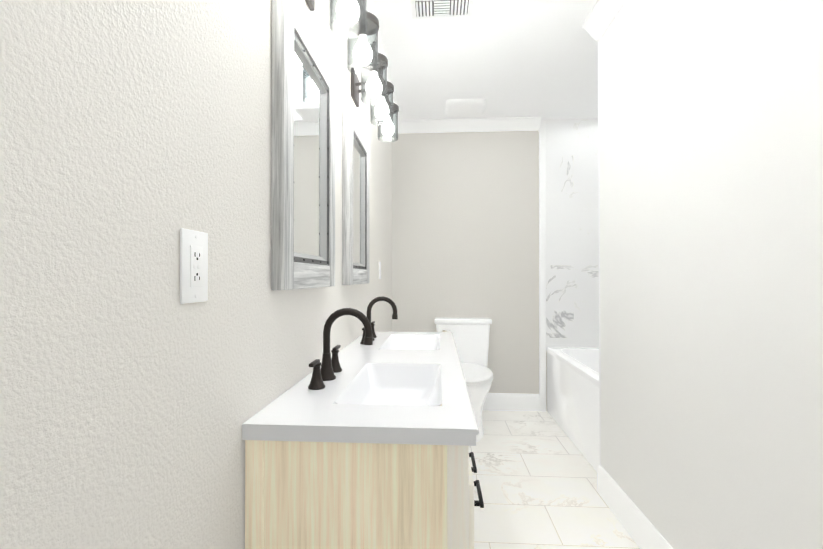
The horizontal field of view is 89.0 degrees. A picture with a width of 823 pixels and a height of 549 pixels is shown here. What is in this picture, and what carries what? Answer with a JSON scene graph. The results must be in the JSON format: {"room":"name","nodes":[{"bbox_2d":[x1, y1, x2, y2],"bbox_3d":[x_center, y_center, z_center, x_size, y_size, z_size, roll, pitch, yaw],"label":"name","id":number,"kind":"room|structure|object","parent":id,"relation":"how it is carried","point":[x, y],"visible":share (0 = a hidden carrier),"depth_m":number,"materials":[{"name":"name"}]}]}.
{"room":"bathroom","nodes":[
{"label":"bathroom","id":0,"kind":"room"},
{"bbox_2d":[0,0,391,548],"bbox_3d":[-0.353,-0.093,1.637,0.120,2.440,4.140,0,0,4],"label":"wall","id":1,"kind":"structure","parent":0,"point":[135,138],"depth_m":0.57,"materials":[{"name":"grey paint"}]},
{"bbox_2d":[180,228,207,303],"bbox_3d":[-0.349,-0.013,0.677,0.008,0.116,0.072,0,0,4],"label":"outlet","id":2,"kind":"object","parent":1,"relation":"attached to","point":[193,266],"visible":1,"depth_m":0.67,"materials":[{"name":"white plastic"}]},
{"bbox_2d":[271,0,334,289],"bbox_3d":[-0.301,-0.328,1.236,0.032,0.735,0.494,0,0,4],"label":"mirror","id":3,"kind":"object","parent":1,"relation":"attached to","point":[303,178],"visible":1,"depth_m":1.15,"materials":[{"name":"grey metal"}]},
{"bbox_2d":[305,0,378,75],"bbox_3d":[-0.222,-0.836,1.223,0.190,0.245,0.589,0,0,4],"label":"sconce","id":4,"kind":"object","parent":1,"relation":"attached to","point":[355,17],"visible":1,"depth_m":1.41,"materials":[{"name":"glass"}]},
{"bbox_2d":[342,107,368,284],"bbox_3d":[-0.254,-0.323,1.973,0.032,0.735,0.494,0,0,4],"label":"mirror","id":5,"kind":"object","parent":1,"relation":"attached to","point":[355,206],"visible":1,"depth_m":1.90,"materials":[{"name":"grey metal"}]},
{"bbox_2d":[351,41,398,141],"bbox_3d":[-0.176,-0.831,1.953,0.190,0.245,0.589,0,0,4],"label":"sconce","id":6,"kind":"object","parent":1,"relation":"attached to","point":[380,87],"visible":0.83,"depth_m":1.91,"materials":[{"name":"glass"}]},
{"bbox_2d":[379,262,380,278],"bbox_3d":[-0.211,-0.029,2.829,0.010,0.116,0.072,0,0,4],"label":"switch plate","id":7,"kind":"object","parent":1,"relation":"attached to","point":[379,270],"visible":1,"depth_m":2.81,"materials":[{"name":"white plastic"}]},
{"bbox_2d":[366,0,401,133],"bbox_3d":[-0.251,-1.270,1.639,0.085,0.085,3.940,0,0,4],"label":"crown molding","id":8,"kind":"structure","parent":1,"relation":"attached to","point":[370,6],"depth_m":2.44,"materials":[{"name":"white"}]},
{"bbox_2d":[392,130,546,410],"bbox_3d":[0.918,-0.078,3.580,2.170,2.440,0.100,0,0,4],"label":"wall","id":9,"kind":"structure","parent":0,"point":[465,224],"depth_m":3.56,"materials":[{"name":"grey paint"}]},
{"bbox_2d":[400,116,541,132],"bbox_3d":[0.496,-1.256,3.522,1.157,0.085,0.085,0,0,4],"label":"crown molding","id":10,"kind":"structure","parent":9,"relation":"attached to","point":[499,123],"depth_m":3.52,"materials":[{"name":"white"}]},
{"bbox_2d":[483,393,539,410],"bbox_3d":[0.466,1.071,3.543,1.212,0.140,0.014,0,0,4],"label":"baseboard","id":11,"kind":"structure","parent":9,"relation":"attached to","point":[493,401],"depth_m":3.51,"materials":[{"name":"white wood"}]},
{"bbox_2d":[373,0,597,119],"bbox_3d":[0.730,-1.343,1.577,2.290,0.060,4.140,0,0,4],"label":"ceiling","id":12,"kind":"structure","parent":0,"point":[520,58],"depth_m":2.54,"materials":[{"name":"white paint"}]},
{"bbox_2d":[410,0,472,18],"bbox_3d":[0.148,-1.304,2.050,0.300,0.010,0.160,0,0,4],"label":"ceiling vent","id":13,"kind":"object","parent":12,"relation":"in","point":[423,9],"visible":1,"depth_m":2.05,"materials":[{"name":"white plastic"}]},
{"bbox_2d":[445,98,485,116],"bbox_3d":[0.414,-1.284,3.240,0.300,0.034,0.280,0,0,4],"label":"recessed light","id":14,"kind":"object","parent":12,"relation":"attached to","point":[465,107],"visible":0.98,"depth_m":3.18,"materials":[{"name":"white plastic"}]},
{"bbox_2d":[469,410,639,548],"bbox_3d":[0.730,1.157,1.558,2.290,0.060,4.140,0,0,4],"label":"floor","id":15,"kind":"structure","parent":0,"point":[536,475],"depth_m":2.17,"materials":[{"name":"tile"}]},
{"bbox_2d":[242,339,483,548],"bbox_3d":[-0.044,0.733,1.551,0.500,0.788,1.438,0,0,4],"label":"bathroom vanity","id":16,"kind":"object","parent":15,"relation":"on","point":[366,439],"depth_m":0.84,"materials":[{"name":"brown wood"}]},
{"bbox_2d":[242,332,478,439],"bbox_3d":[-0.059,0.323,1.555,0.474,0.032,1.454,0,0,4],"label":"countertop","id":17,"kind":"structure","parent":16,"relation":"on","point":[382,383],"depth_m":1.11,"materials":[{"name":"white stone"}]},
{"bbox_2d":[434,317,492,441],"bbox_3d":[0.399,0.747,3.137,0.456,0.782,0.809,0,0,4],"label":"toilet","id":18,"kind":"object","parent":15,"relation":"on","point":[471,336],"visible":0.5,"depth_m":3.34,"materials":[{"name":"white ceramic"}]},
{"bbox_2d":[547,347,598,472],"bbox_3d":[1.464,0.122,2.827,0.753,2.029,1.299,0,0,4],"label":"bathtub","id":19,"kind":"object","parent":15,"relation":"on","point":[573,392],"visible":0.12,"depth_m":2.85,"materials":[{"name":"white ceramic"}]},
{"bbox_2d":[599,0,822,548],"bbox_3d":[1.363,-0.099,0.811,0.930,2.440,2.710,0,0,4],"label":"wall","id":20,"kind":"structure","parent":0,"point":[711,248],"depth_m":1.28,"materials":[{"name":"white paint"}]},
{"bbox_2d":[539,42,599,464],"bbox_3d":[1.057,-0.084,2.854,0.060,2.440,1.330,0,0,4],"label":"door frame","id":21,"kind":"structure","parent":20,"relation":"attached to","point":[542,261],"depth_m":3.50,"materials":[{"name":"white"}]},
{"bbox_2d":[582,0,626,41],"bbox_3d":[0.860,-1.276,0.902,0.085,0.085,2.610,0,0,4],"label":"crown molding","id":22,"kind":"structure","parent":20,"relation":"attached to","point":[602,15],"depth_m":2.05,"materials":[{"name":"white"}]},
{"bbox_2d":[598,465,672,548],"bbox_3d":[0.895,1.052,0.882,0.014,0.140,2.610,0,0,4],"label":"baseboard","id":23,"kind":"structure","parent":20,"relation":"attached to","point":[642,530],"depth_m":1.82,"materials":[{"name":"white wood"}]},
{"bbox_3d":[1.905,-0.084,2.801,0.100,2.440,1.330,0,0,4],"label":"wall","id":24,"kind":"structure","parent":0,"visible":0},
{"bbox_2d":[546,118,598,350],"bbox_3d":[1.469,-0.334,2.830,0.775,1.940,1.330,0,0,4],"label":"tiled wall","id":25,"kind":"structure","parent":24,"relation":"attached to","point":[572,246],"depth_m":3.49,"materials":[{"name":"tile"}]}
]}

